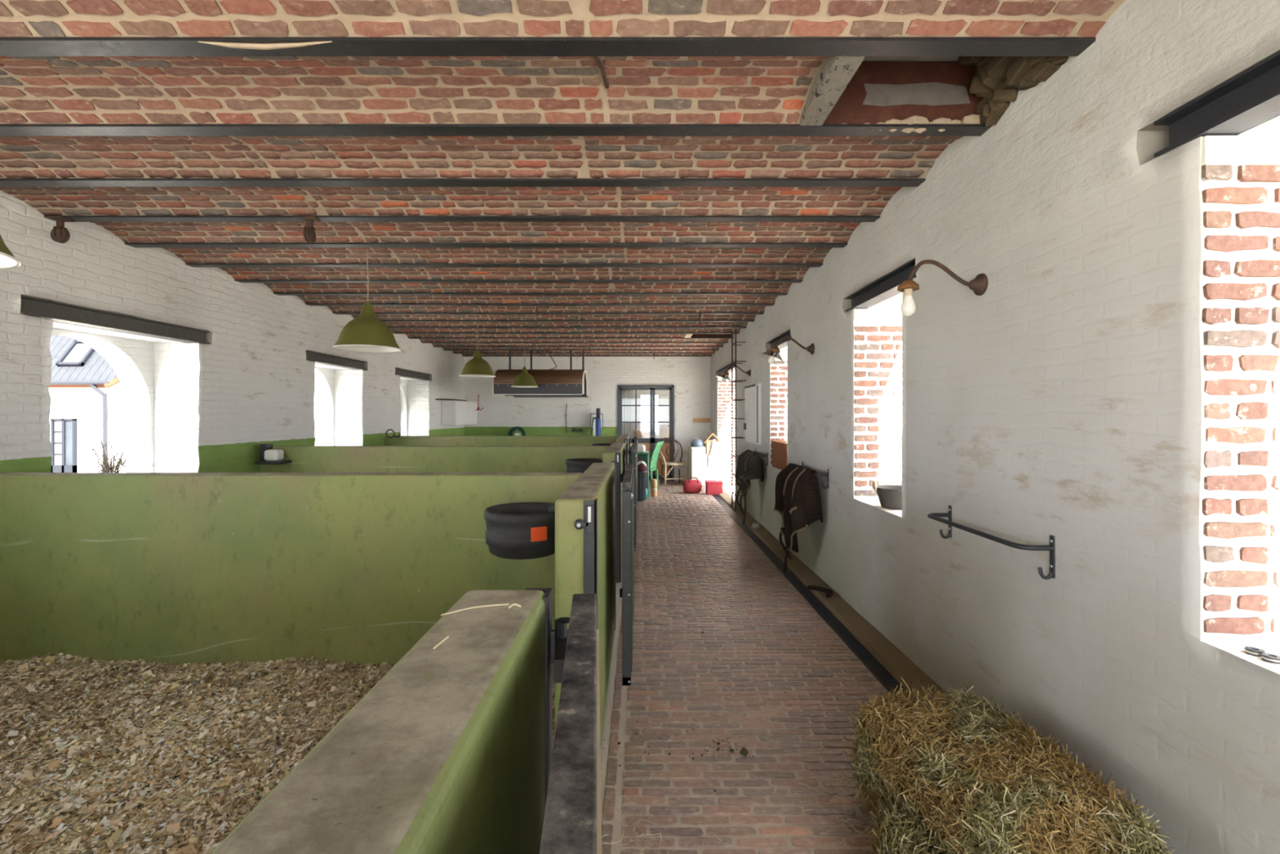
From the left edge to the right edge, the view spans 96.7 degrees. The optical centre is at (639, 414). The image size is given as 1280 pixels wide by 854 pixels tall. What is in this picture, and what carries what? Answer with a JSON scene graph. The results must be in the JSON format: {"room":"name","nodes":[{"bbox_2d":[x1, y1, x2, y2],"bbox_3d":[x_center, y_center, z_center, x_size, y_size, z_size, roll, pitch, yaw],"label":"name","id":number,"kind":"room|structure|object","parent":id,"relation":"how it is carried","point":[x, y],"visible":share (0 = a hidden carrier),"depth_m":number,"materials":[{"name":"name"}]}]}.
{"room":"farm building","nodes":[
{"label":"farm building","id":0,"kind":"room"},
{"bbox_2d":[0,190,465,472],"bbox_3d":[-4.268,-0.030,4.650,0.644,3.100,16.500,0,0,0],"label":"wall","id":1,"kind":"structure","parent":0,"point":[211,367],"depth_m":5.12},
{"bbox_2d":[435,398,477,425],"bbox_3d":[-3.830,-0.057,11.963,0.305,0.533,1.833,0,0,0],"label":"upper cabinet","id":2,"kind":"object","parent":1,"relation":"attached to","point":[454,411],"visible":1,"depth_m":11.58,"materials":[{"name":"white paint"}]},
{"bbox_2d":[0,0,1124,356],"bbox_3d":[-1.240,-1.547,4.650,6.700,0.505,17.100,0,0,0],"label":"ceiling","id":3,"kind":"structure","parent":0,"point":[628,171],"depth_m":2.67,"materials":[{"name":"brick"}]},
{"bbox_2d":[0,234,22,269],"bbox_3d":[-2.330,-0.967,1.800,0.508,0.886,0.508,0,0,0],"label":"pendant lamp","id":4,"kind":"object","parent":3,"relation":"hanging from","point":[7,260],"visible":1,"depth_m":2.00,"materials":[{"name":"green metal"}]},
{"bbox_2d":[45,215,74,243],"bbox_3d":[-3.860,-1.228,3.790,0.104,0.164,0.090,0,0,0],"label":"pulley","id":5,"kind":"object","parent":3,"relation":"attached to","point":[59,233],"visible":1,"depth_m":3.78,"materials":[{"name":"metal"}]},
{"bbox_2d":[297,215,320,243],"bbox_3d":[-2.200,-1.228,3.790,0.100,0.164,0.103,0,0,0],"label":"pulley","id":6,"kind":"object","parent":3,"relation":"attached to","point":[308,231],"visible":1,"depth_m":3.77,"materials":[{"name":"wood"}]},
{"bbox_2d":[332,247,401,352],"bbox_3d":[-2.200,-0.970,4.600,0.508,0.881,0.508,0,0,0],"label":"pendant lamp","id":7,"kind":"object","parent":3,"relation":"hanging from","point":[366,333],"visible":0.97,"depth_m":4.49,"materials":[{"name":"green metal"}]},
{"bbox_2d":[458,321,495,377],"bbox_3d":[-2.340,-0.982,8.200,0.508,0.856,0.508,0,0,0],"label":"pendant lamp","id":8,"kind":"object","parent":3,"relation":"hanging from","point":[477,366],"visible":0.95,"depth_m":8.06,"materials":[{"name":"green metal"}]},
{"bbox_2d":[511,342,537,387],"bbox_3d":[-2.170,-0.967,10.700,0.508,0.886,0.508,0,0,0],"label":"pendant lamp","id":9,"kind":"object","parent":3,"relation":"hanging from","point":[524,380],"visible":0.94,"depth_m":10.57,"materials":[{"name":"green metal"}]},
{"bbox_2d":[534,304,538,315],"bbox_3d":[-1.230,-1.248,6.814,0.040,0.123,0.076,0,0,0],"label":"ceiling hook","id":10,"kind":"object","parent":3,"relation":"attached to","point":[536,305],"visible":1,"depth_m":6.79,"materials":[{"name":"metal"}]},
{"bbox_2d":[492,349,588,397],"bbox_3d":[-1.966,-0.838,11.499,1.792,0.955,0.930,0,0,0],"label":"hood","id":11,"kind":"object","parent":3,"relation":"hanging from","point":[571,383],"visible":0.96,"depth_m":11.06,"materials":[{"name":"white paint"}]},
{"bbox_2d":[464,356,711,480],"bbox_3d":[-1.180,-0.030,13.046,6.180,3.100,0.307,0,0,0],"label":"wall","id":12,"kind":"structure","parent":0,"point":[690,376],"depth_m":12.90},
{"bbox_2d":[475,394,483,410],"bbox_3d":[-3.611,-0.281,12.761,0.172,0.358,0.218,0,0,22],"label":"hook","id":13,"kind":"object","parent":12,"relation":"attached to","point":[477,409],"visible":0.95,"depth_m":12.73,"materials":[{"name":"red metal"}]},
{"bbox_2d":[507,426,525,435],"bbox_3d":[-2.748,0.460,12.773,0.403,0.404,0.214,0,0,0],"label":"hose reel","id":14,"kind":"object","parent":12,"relation":"attached to","point":[517,428],"visible":0.48,"depth_m":12.70,"materials":[{"name":"green plastic"}]},
{"bbox_2d":[565,404,567,432],"bbox_3d":[-1.665,0.075,12.875,0.027,0.651,0.031,0,0,0],"label":"cable","id":15,"kind":"object","parent":12,"relation":"attached to","point":[566,404],"visible":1,"depth_m":12.86,"materials":[{"name":"black metal"}]},
{"bbox_2d":[571,427,582,431],"bbox_3d":[-1.420,0.340,12.850,0.240,0.090,0.080,0,0,0],"label":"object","id":16,"kind":"object","parent":12,"relation":"attached to","point":[573,429],"visible":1,"depth_m":12.81,"materials":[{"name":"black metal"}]},
{"bbox_2d":[590,408,600,435],"bbox_3d":[-1.152,0.675,12.660,0.563,1.650,0.160,0,0,0],"label":"pump","id":17,"kind":"object","parent":12,"relation":"attached to","point":[597,424],"visible":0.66,"depth_m":12.64,"materials":[{"name":"blue paint"}]},
{"bbox_2d":[590,413,603,428],"bbox_3d":[-0.980,0.140,12.849,0.280,0.340,0.062,0,0,0],"label":"control panel","id":18,"kind":"object","parent":12,"relation":"attached to","point":[592,415],"visible":0.54,"depth_m":12.82,"materials":[{"name":"paint"}]},
{"bbox_2d":[617,384,674,480],"bbox_3d":[0.129,0.410,12.966,1.290,2.180,0.147,0,0,0],"label":"door","id":19,"kind":"structure","parent":12,"relation":"in","point":[650,443],"depth_m":12.95,"materials":[{"name":"paint"}]},
{"bbox_2d":[693,418,710,422],"bbox_3d":[1.400,0.125,12.835,0.360,0.090,0.150,0,0,0],"label":"wall shelf","id":20,"kind":"object","parent":12,"relation":"attached to","point":[695,420],"visible":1,"depth_m":12.76,"materials":[{"name":"beige wood"}]},
{"bbox_2d":[633,386,671,438],"bbox_3d":[0.000,0.100,15.200,5.400,2.800,4.200,0,0,0],"label":"wall","id":21,"kind":"structure","parent":0,"point":[663,395],"depth_m":17.20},
{"bbox_2d":[619,386,633,438],"bbox_3d":[-0.399,0.350,13.562,0.484,2.100,0.073,0,0,0],"label":"curtain","id":22,"kind":"object","parent":21,"relation":"hanging from","point":[627,395],"visible":0.16,"depth_m":13.54,"materials":[{"name":"white fabric"}]},
{"bbox_2d":[600,480,888,853],"bbox_3d":[-1.180,1.576,4.550,5.780,0.168,16.900,0,0,0],"label":"floor","id":23,"kind":"structure","parent":0,"point":[674,525],"depth_m":2.92,"materials":[{"name":"brick"}]},
{"bbox_2d":[0,652,555,853],"bbox_3d":[-2.110,1.382,1.779,3.659,0.202,2.798,0,0,0],"label":"bedding","id":24,"kind":"object","parent":23,"relation":"on","point":[97,757],"visible":0.62,"depth_m":2.39,"materials":[{"name":"wood chips"}]},
{"bbox_2d":[0,434,630,853],"bbox_3d":[-2.079,0.915,4.505,3.821,1.170,10.366,0,0,0],"label":"wall","id":25,"kind":"structure","parent":23,"relation":"on","point":[187,567],"depth_m":3.13,"materials":[{"name":"green paint"}]},
{"bbox_2d":[254,443,291,464],"bbox_3d":[-3.770,0.400,5.855,0.260,0.200,0.190,0,0,0],"label":"salt lick","id":26,"kind":"object","parent":25,"relation":"attached to","point":[268,455],"visible":1,"depth_m":5.82,"materials":[{"name":"white stone"}]},
{"bbox_2d":[254,459,291,464],"bbox_3d":[-3.770,0.485,5.855,0.260,0.030,0.190,0,0,0],"label":"tray","id":27,"kind":"object","parent":26,"relation":"attached to","point":[261,461],"depth_m":5.76,"materials":[{"name":"black metal"}]},
{"bbox_2d":[386,429,400,438],"bbox_3d":[-3.815,0.290,8.800,0.231,0.138,0.028,0,0,0],"label":"hook","id":28,"kind":"object","parent":25,"relation":"attached to","point":[393,435],"visible":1,"depth_m":8.79,"materials":[{"name":"black metal"}]},
{"bbox_2d":[432,635,448,648],"bbox_3d":[-0.286,0.328,0.820,0.002,0.004,0.041,0,0,10],"label":"stalk","id":29,"kind":"object","parent":25,"relation":"on","point":[446,637],"visible":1,"depth_m":0.82,"materials":[{"name":"beige plant"}]},
{"bbox_2d":[440,603,508,615],"bbox_3d":[-0.278,0.326,0.959,0.110,0.006,0.016,0,0,-24],"label":"stalk","id":30,"kind":"object","parent":25,"relation":"on","point":[504,603],"visible":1,"depth_m":0.96,"materials":[{"name":"beige plant"}]},
{"bbox_2d":[508,603,520,608],"bbox_3d":[-0.212,0.323,0.964,0.021,0.010,0.008,0,0,-9],"label":"stalk","id":31,"kind":"object","parent":25,"relation":"on","point":[513,604],"visible":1,"depth_m":0.96,"materials":[{"name":"beige plant"}]},
{"bbox_2d":[484,502,555,559],"bbox_3d":[-0.519,0.525,2.600,0.374,0.200,0.368,0,0,0],"label":"feed bucket","id":32,"kind":"object","parent":25,"relation":"attached to","point":[519,530],"visible":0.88,"depth_m":2.45,"materials":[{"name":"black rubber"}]},
{"bbox_2d":[539,593,601,853],"bbox_3d":[-0.062,0.846,0.533,0.098,1.022,1.134,0,0,-7],"label":"gate","id":33,"kind":"object","parent":25,"relation":"attached to","point":[572,824],"visible":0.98,"depth_m":0.59,"materials":[{"name":"grey metal"}]},
{"bbox_2d":[565,457,602,472],"bbox_3d":[-0.519,0.525,5.420,0.374,0.200,0.368,0,0,0],"label":"bowl","id":34,"kind":"object","parent":25,"relation":"attached to","point":[576,464],"visible":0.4,"depth_m":5.27,"materials":[{"name":"black rubber"}]},
{"bbox_2d":[591,443,611,445],"bbox_3d":[-0.519,0.525,8.320,0.374,0.200,0.368,0,0,0],"label":"bowl","id":35,"kind":"object","parent":25,"relation":"attached to","point":[593,444],"visible":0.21,"depth_m":8.21,"materials":[{"name":"black rubber"}]},
{"bbox_2d":[600,572,622,767],"bbox_3d":[-0.250,1.494,4.000,0.170,0.012,14.000,0,0,0],"label":"trim","id":36,"kind":"structure","parent":25,"relation":"attached to","point":[618,585],"depth_m":3.48,"materials":[{"name":"grey metal"}]},
{"bbox_2d":[619,462,634,685],"bbox_3d":[-0.067,0.846,3.412,0.098,1.022,1.134,0,0,-3],"label":"gate","id":37,"kind":"object","parent":25,"relation":"attached to","point":[627,477],"visible":1,"depth_m":2.85,"materials":[{"name":"grey metal"}]},
{"bbox_2d":[627,443,636,551],"bbox_3d":[-0.067,0.846,6.242,0.098,1.022,1.134,0,0,-3],"label":"gate","id":38,"kind":"object","parent":25,"relation":"attached to","point":[632,451],"visible":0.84,"depth_m":5.68,"materials":[{"name":"black metal"}]},
{"bbox_2d":[631,434,637,501],"bbox_3d":[-0.067,0.846,9.142,0.098,1.022,1.134,0,0,-3],"label":"gate","id":39,"kind":"object","parent":25,"relation":"attached to","point":[634,440],"visible":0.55,"depth_m":8.63,"materials":[{"name":"metal"}]},
{"bbox_2d":[630,451,648,497],"bbox_3d":[-0.020,1.090,10.500,0.380,0.820,0.340,0,0,0],"label":"table","id":40,"kind":"object","parent":23,"relation":"on","point":[644,455],"visible":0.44,"depth_m":10.34,"materials":[{"name":"green plastic"}]},
{"bbox_2d":[630,444,645,452],"bbox_3d":[-0.060,0.605,10.445,0.320,0.150,0.290,0,0,0],"label":"paper bag","id":41,"kind":"object","parent":40,"relation":"on","point":[641,448],"visible":0.5,"depth_m":10.32,"materials":[{"name":"white paper"}]},
{"bbox_2d":[637,470,647,501],"bbox_3d":[-0.020,1.235,9.950,0.290,0.530,0.290,0,0,0],"label":"waste bin","id":42,"kind":"object","parent":23,"relation":"on","point":[642,476],"visible":0.5,"depth_m":9.84,"materials":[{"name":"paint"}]},
{"bbox_2d":[637,457,647,471],"bbox_3d":[-0.020,0.855,9.950,0.290,0.250,0.300,0,0,0],"label":"heap","id":43,"kind":"object","parent":42,"relation":"on","point":[642,466],"visible":0.71,"depth_m":9.84,"materials":[{"name":"red fabric"}]},
{"bbox_2d":[651,479,657,497],"bbox_3d":[0.260,1.339,10.450,0.105,0.322,0.105,0,0,0],"label":"paper roll","id":44,"kind":"object","parent":23,"relation":"on","point":[654,482],"visible":1,"depth_m":10.41,"materials":[{"name":"beige paper"}]},
{"bbox_2d":[648,440,663,492],"bbox_3d":[0.157,1.014,11.251,0.540,0.975,0.536,0,0,18],"label":"garden chair","id":45,"kind":"object","parent":23,"relation":"on","point":[653,458],"visible":0.46,"depth_m":11.17,"materials":[{"name":"green plastic"}]},
{"bbox_2d":[658,438,688,485],"bbox_3d":[0.716,1.015,12.350,0.609,0.972,0.541,0,0,-12],"label":"rattan chair","id":46,"kind":"object","parent":23,"relation":"on","point":[664,463],"visible":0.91,"depth_m":12.43,"materials":[{"name":"beige wicker"}]},
{"bbox_2d":[682,476,702,493],"bbox_3d":[1.000,1.341,10.898,0.340,0.325,0.283,0,0,-6],"label":"bag","id":47,"kind":"object","parent":23,"relation":"on","point":[691,486],"visible":1,"depth_m":10.79,"materials":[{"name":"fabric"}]},
{"bbox_2d":[687,444,706,486],"bbox_3d":[1.333,1.085,12.280,0.535,0.830,0.880,0,0,0],"label":"chest","id":48,"kind":"object","parent":23,"relation":"on","point":[697,458],"visible":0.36,"depth_m":11.86,"materials":[{"name":"beige paint"}]},
{"bbox_2d":[690,438,703,447],"bbox_3d":[1.200,0.581,11.940,0.292,0.172,0.390,0,0,0],"label":"helmet","id":49,"kind":"object","parent":48,"relation":"on","point":[696,442],"visible":0.99,"depth_m":11.86,"materials":[{"name":"grey plastic"}]},
{"bbox_2d":[702,439,715,492],"bbox_3d":[1.339,0.987,11.050,0.266,1.036,0.024,0,0,0],"label":"leaning board","id":50,"kind":"object","parent":23,"relation":"on","point":[713,440],"visible":0.97,"depth_m":11.04,"materials":[{"name":"white paint"}]},
{"bbox_2d":[702,432,722,479],"bbox_3d":[1.420,0.927,11.200,0.355,1.147,0.300,0,0,0],"label":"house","id":51,"kind":"object","parent":23,"relation":"on","point":[713,473],"visible":0.62,"depth_m":11.11,"materials":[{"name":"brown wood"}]},
{"bbox_2d":[705,480,723,494],"bbox_3d":[1.400,1.375,10.750,0.310,0.250,0.250,0,0,0],"label":"box","id":52,"kind":"object","parent":23,"relation":"on","point":[712,486],"visible":0.95,"depth_m":10.63,"materials":[{"name":"fabric"}]},
{"bbox_2d":[603,540,853,806],"bbox_3d":[0.563,1.487,4.969,1.461,0.024,5.909,0,0,0],"label":"crumbs","id":53,"kind":"object","parent":23,"relation":"on","point":[744,751],"visible":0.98,"depth_m":2.53,"materials":[{"name":"soil"}]},
{"bbox_2d":[601,606,876,853],"bbox_3d":[0.523,1.478,2.972,1.389,0.030,2.998,0,0,0],"label":"hay","id":54,"kind":"object","parent":23,"relation":"on","point":[829,780],"visible":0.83,"depth_m":2.11,"materials":[{"name":"plant"}]},
{"bbox_2d":[711,494,906,694],"bbox_3d":[1.397,1.533,6.900,0.106,0.074,11.800,0,0,0],"label":"channel","id":55,"kind":"object","parent":23,"relation":"on","point":[883,676],"visible":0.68,"depth_m":4.18,"materials":[{"name":"black metal"}]},
{"bbox_2d":[841,677,1179,853],"bbox_3d":[1.125,1.283,1.840,0.883,0.443,1.227,0,0,9],"label":"hay bale","id":56,"kind":"object","parent":23,"relation":"on","point":[937,772],"visible":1,"depth_m":1.79,"materials":[{"name":"plant"}]},
{"bbox_2d":[710,0,1279,853],"bbox_3d":[1.822,-0.030,4.650,0.476,3.100,16.500,0,0,0],"label":"wall","id":57,"kind":"structure","parent":0,"point":[1111,390],"depth_m":2.03,"materials":[{"name":"paint"}]},
{"bbox_2d":[717,364,751,382],"bbox_3d":[1.358,-0.602,8.310,0.499,0.258,0.256,0,0,0],"label":"wall lamp","id":58,"kind":"object","parent":57,"relation":"attached to","point":[725,375],"visible":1,"depth_m":8.28,"materials":[{"name":"metal"}]},
{"bbox_2d":[731,328,746,511],"bbox_3d":[1.527,0.077,8.790,0.176,2.755,0.362,0,0,0],"label":"ladder","id":59,"kind":"object","parent":57,"relation":"attached to","point":[735,342],"visible":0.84,"depth_m":8.71,"materials":[{"name":"metal"}]},
{"bbox_2d":[734,449,764,524],"bbox_3d":[1.444,0.960,7.542,0.333,0.972,0.664,0,0,0],"label":"saddle","id":60,"kind":"object","parent":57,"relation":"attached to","point":[749,466],"visible":1,"depth_m":7.39,"materials":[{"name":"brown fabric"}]},
{"bbox_2d":[743,382,761,444],"bbox_3d":[1.577,-0.010,8.050,0.065,0.820,1.000,0,0,0],"label":"box","id":61,"kind":"object","parent":57,"relation":"attached to","point":[753,393],"visible":1,"depth_m":7.89,"materials":[{"name":"white paint"}]},
{"bbox_2d":[755,448,768,465],"bbox_3d":[1.544,0.552,7.540,0.141,0.172,0.782,0,0,0],"label":"rack","id":62,"kind":"object","parent":57,"relation":"attached to","point":[755,448],"visible":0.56,"depth_m":7.15,"materials":[{"name":"black metal"}]},
{"bbox_2d":[771,440,787,469],"bbox_3d":[1.760,0.472,6.660,0.296,0.312,0.708,0,0,0],"label":"wicker basket","id":63,"kind":"object","parent":57,"relation":"on","point":[780,460],"visible":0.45,"depth_m":6.64,"materials":[{"name":"brown wicker"}]},
{"bbox_2d":[762,336,814,364],"bbox_3d":[1.358,-0.602,5.300,0.499,0.258,0.256,0,0,0],"label":"wall lamp","id":64,"kind":"object","parent":57,"relation":"attached to","point":[774,353],"visible":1,"depth_m":5.27,"materials":[{"name":"metal"}]},
{"bbox_2d":[773,462,822,572],"bbox_3d":[1.451,0.956,5.243,0.335,0.971,0.777,0,0,0],"label":"saddle","id":65,"kind":"object","parent":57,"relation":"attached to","point":[797,495],"visible":1,"depth_m":5.01,"materials":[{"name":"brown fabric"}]},
{"bbox_2d":[800,461,828,488],"bbox_3d":[1.544,0.547,5.240,0.141,0.172,0.782,0,0,0],"label":"rack","id":66,"kind":"object","parent":57,"relation":"attached to","point":[802,465],"visible":0.5,"depth_m":4.85,"materials":[{"name":"black metal"}]},
{"bbox_2d":[717,489,946,693],"bbox_3d":[1.541,1.478,6.950,0.178,0.045,11.900,0,0,0],"label":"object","id":67,"kind":"structure","parent":57,"relation":"attached to","point":[883,650],"depth_m":4.04,"materials":[{"name":"wood"}]},
{"bbox_2d":[807,585,833,597],"bbox_3d":[1.503,1.457,4.707,0.093,0.061,0.336,0,0,-12],"label":"strap","id":68,"kind":"object","parent":67,"relation":"on","point":[829,593],"visible":1,"depth_m":4.70,"materials":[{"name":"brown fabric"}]},
{"bbox_2d":[872,480,902,509],"bbox_3d":[1.735,0.539,3.860,0.291,0.178,0.272,0,0,-17],"label":"tub","id":69,"kind":"object","parent":57,"relation":"on","point":[890,496],"visible":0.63,"depth_m":3.79,"materials":[{"name":"grey metal"}]},
{"bbox_2d":[897,259,987,315],"bbox_3d":[1.413,-0.598,2.683,0.390,0.266,0.104,0,0,0],"label":"wall lamp","id":70,"kind":"object","parent":57,"relation":"attached to","point":[979,285],"visible":1,"depth_m":2.67,"materials":[{"name":"metal"}]},
{"bbox_2d":[903,288,912,297],"bbox_3d":[1.265,-0.577,2.683,0.040,0.035,0.039,0,0,0],"label":"socket","id":71,"kind":"object","parent":70,"relation":"attached to","point":[908,291],"depth_m":2.67,"materials":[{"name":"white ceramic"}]},
{"bbox_2d":[927,505,1055,579],"bbox_3d":[1.544,0.555,2.582,0.141,0.172,0.752,0,0,0],"label":"rack","id":72,"kind":"object","parent":57,"relation":"attached to","point":[935,516],"visible":1,"depth_m":2.31,"materials":[{"name":"black metal"}]},
{"bbox_2d":[1244,646,1265,656],"bbox_3d":[1.672,0.643,1.548,0.039,0.012,0.039,0,0,0],"label":"horseshoe","id":73,"kind":"object","parent":57,"relation":"on","point":[1253,651],"visible":0.96,"depth_m":1.54,"materials":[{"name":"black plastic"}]},
{"bbox_2d":[1261,653,1279,663],"bbox_3d":[1.672,0.643,1.505,0.039,0.012,0.039,0,0,0],"label":"horseshoe","id":74,"kind":"object","parent":57,"relation":"on","point":[1273,658],"visible":1,"depth_m":1.50,"materials":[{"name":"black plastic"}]},
{"bbox_3d":[0.000,1.550,15.125,5.400,0.100,4.350,0,0,0],"label":"floor","id":75,"kind":"structure","parent":0,"visible":0},
{"bbox_2d":[633,430,641,438],"bbox_3d":[0.020,0.950,14.500,0.700,1.100,0.500,0,0,0],"label":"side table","id":76,"kind":"object","parent":75,"relation":"on","point":[638,432],"visible":0.05,"depth_m":14.45,"materials":[{"name":"brown wood"}]},
{"bbox_2d":[658,424,669,438],"bbox_3d":[0.790,0.690,14.590,0.580,1.620,0.520,0,0,0],"label":"tall cabinet","id":77,"kind":"object","parent":75,"relation":"on","point":[664,429],"visible":0.16,"depth_m":14.35,"materials":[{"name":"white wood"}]},
{"label":"outside","id":78,"kind":"structure","parent":0,"visible":0},
{"bbox_2d":[640,428,657,431],"bbox_3d":[0.000,1.950,10.000,140.000,0.001,140.000,0,0,0],"label":"ground","id":79,"kind":"structure","parent":78,"point":[642,429],"depth_m":74.22,"materials":[{"name":"white"}]},
{"bbox_2d":[84,432,126,472],"bbox_3d":[-13.164,1.202,14.248,0.914,1.506,0.872,0,0,-27],"label":"bare shrub","id":80,"kind":"object","parent":79,"relation":"on","point":[109,468],"visible":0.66,"depth_m":14.13,"materials":[{"name":"beige plant"}]},
{"bbox_2d":[48,334,317,472],"bbox_3d":[-18.700,-1.183,22.047,21.200,6.266,7.305,0,0,0],"label":"house","id":81,"kind":"structure","parent":79,"relation":"on","point":[87,397],"depth_m":18.70,"materials":[{"name":"paint"}]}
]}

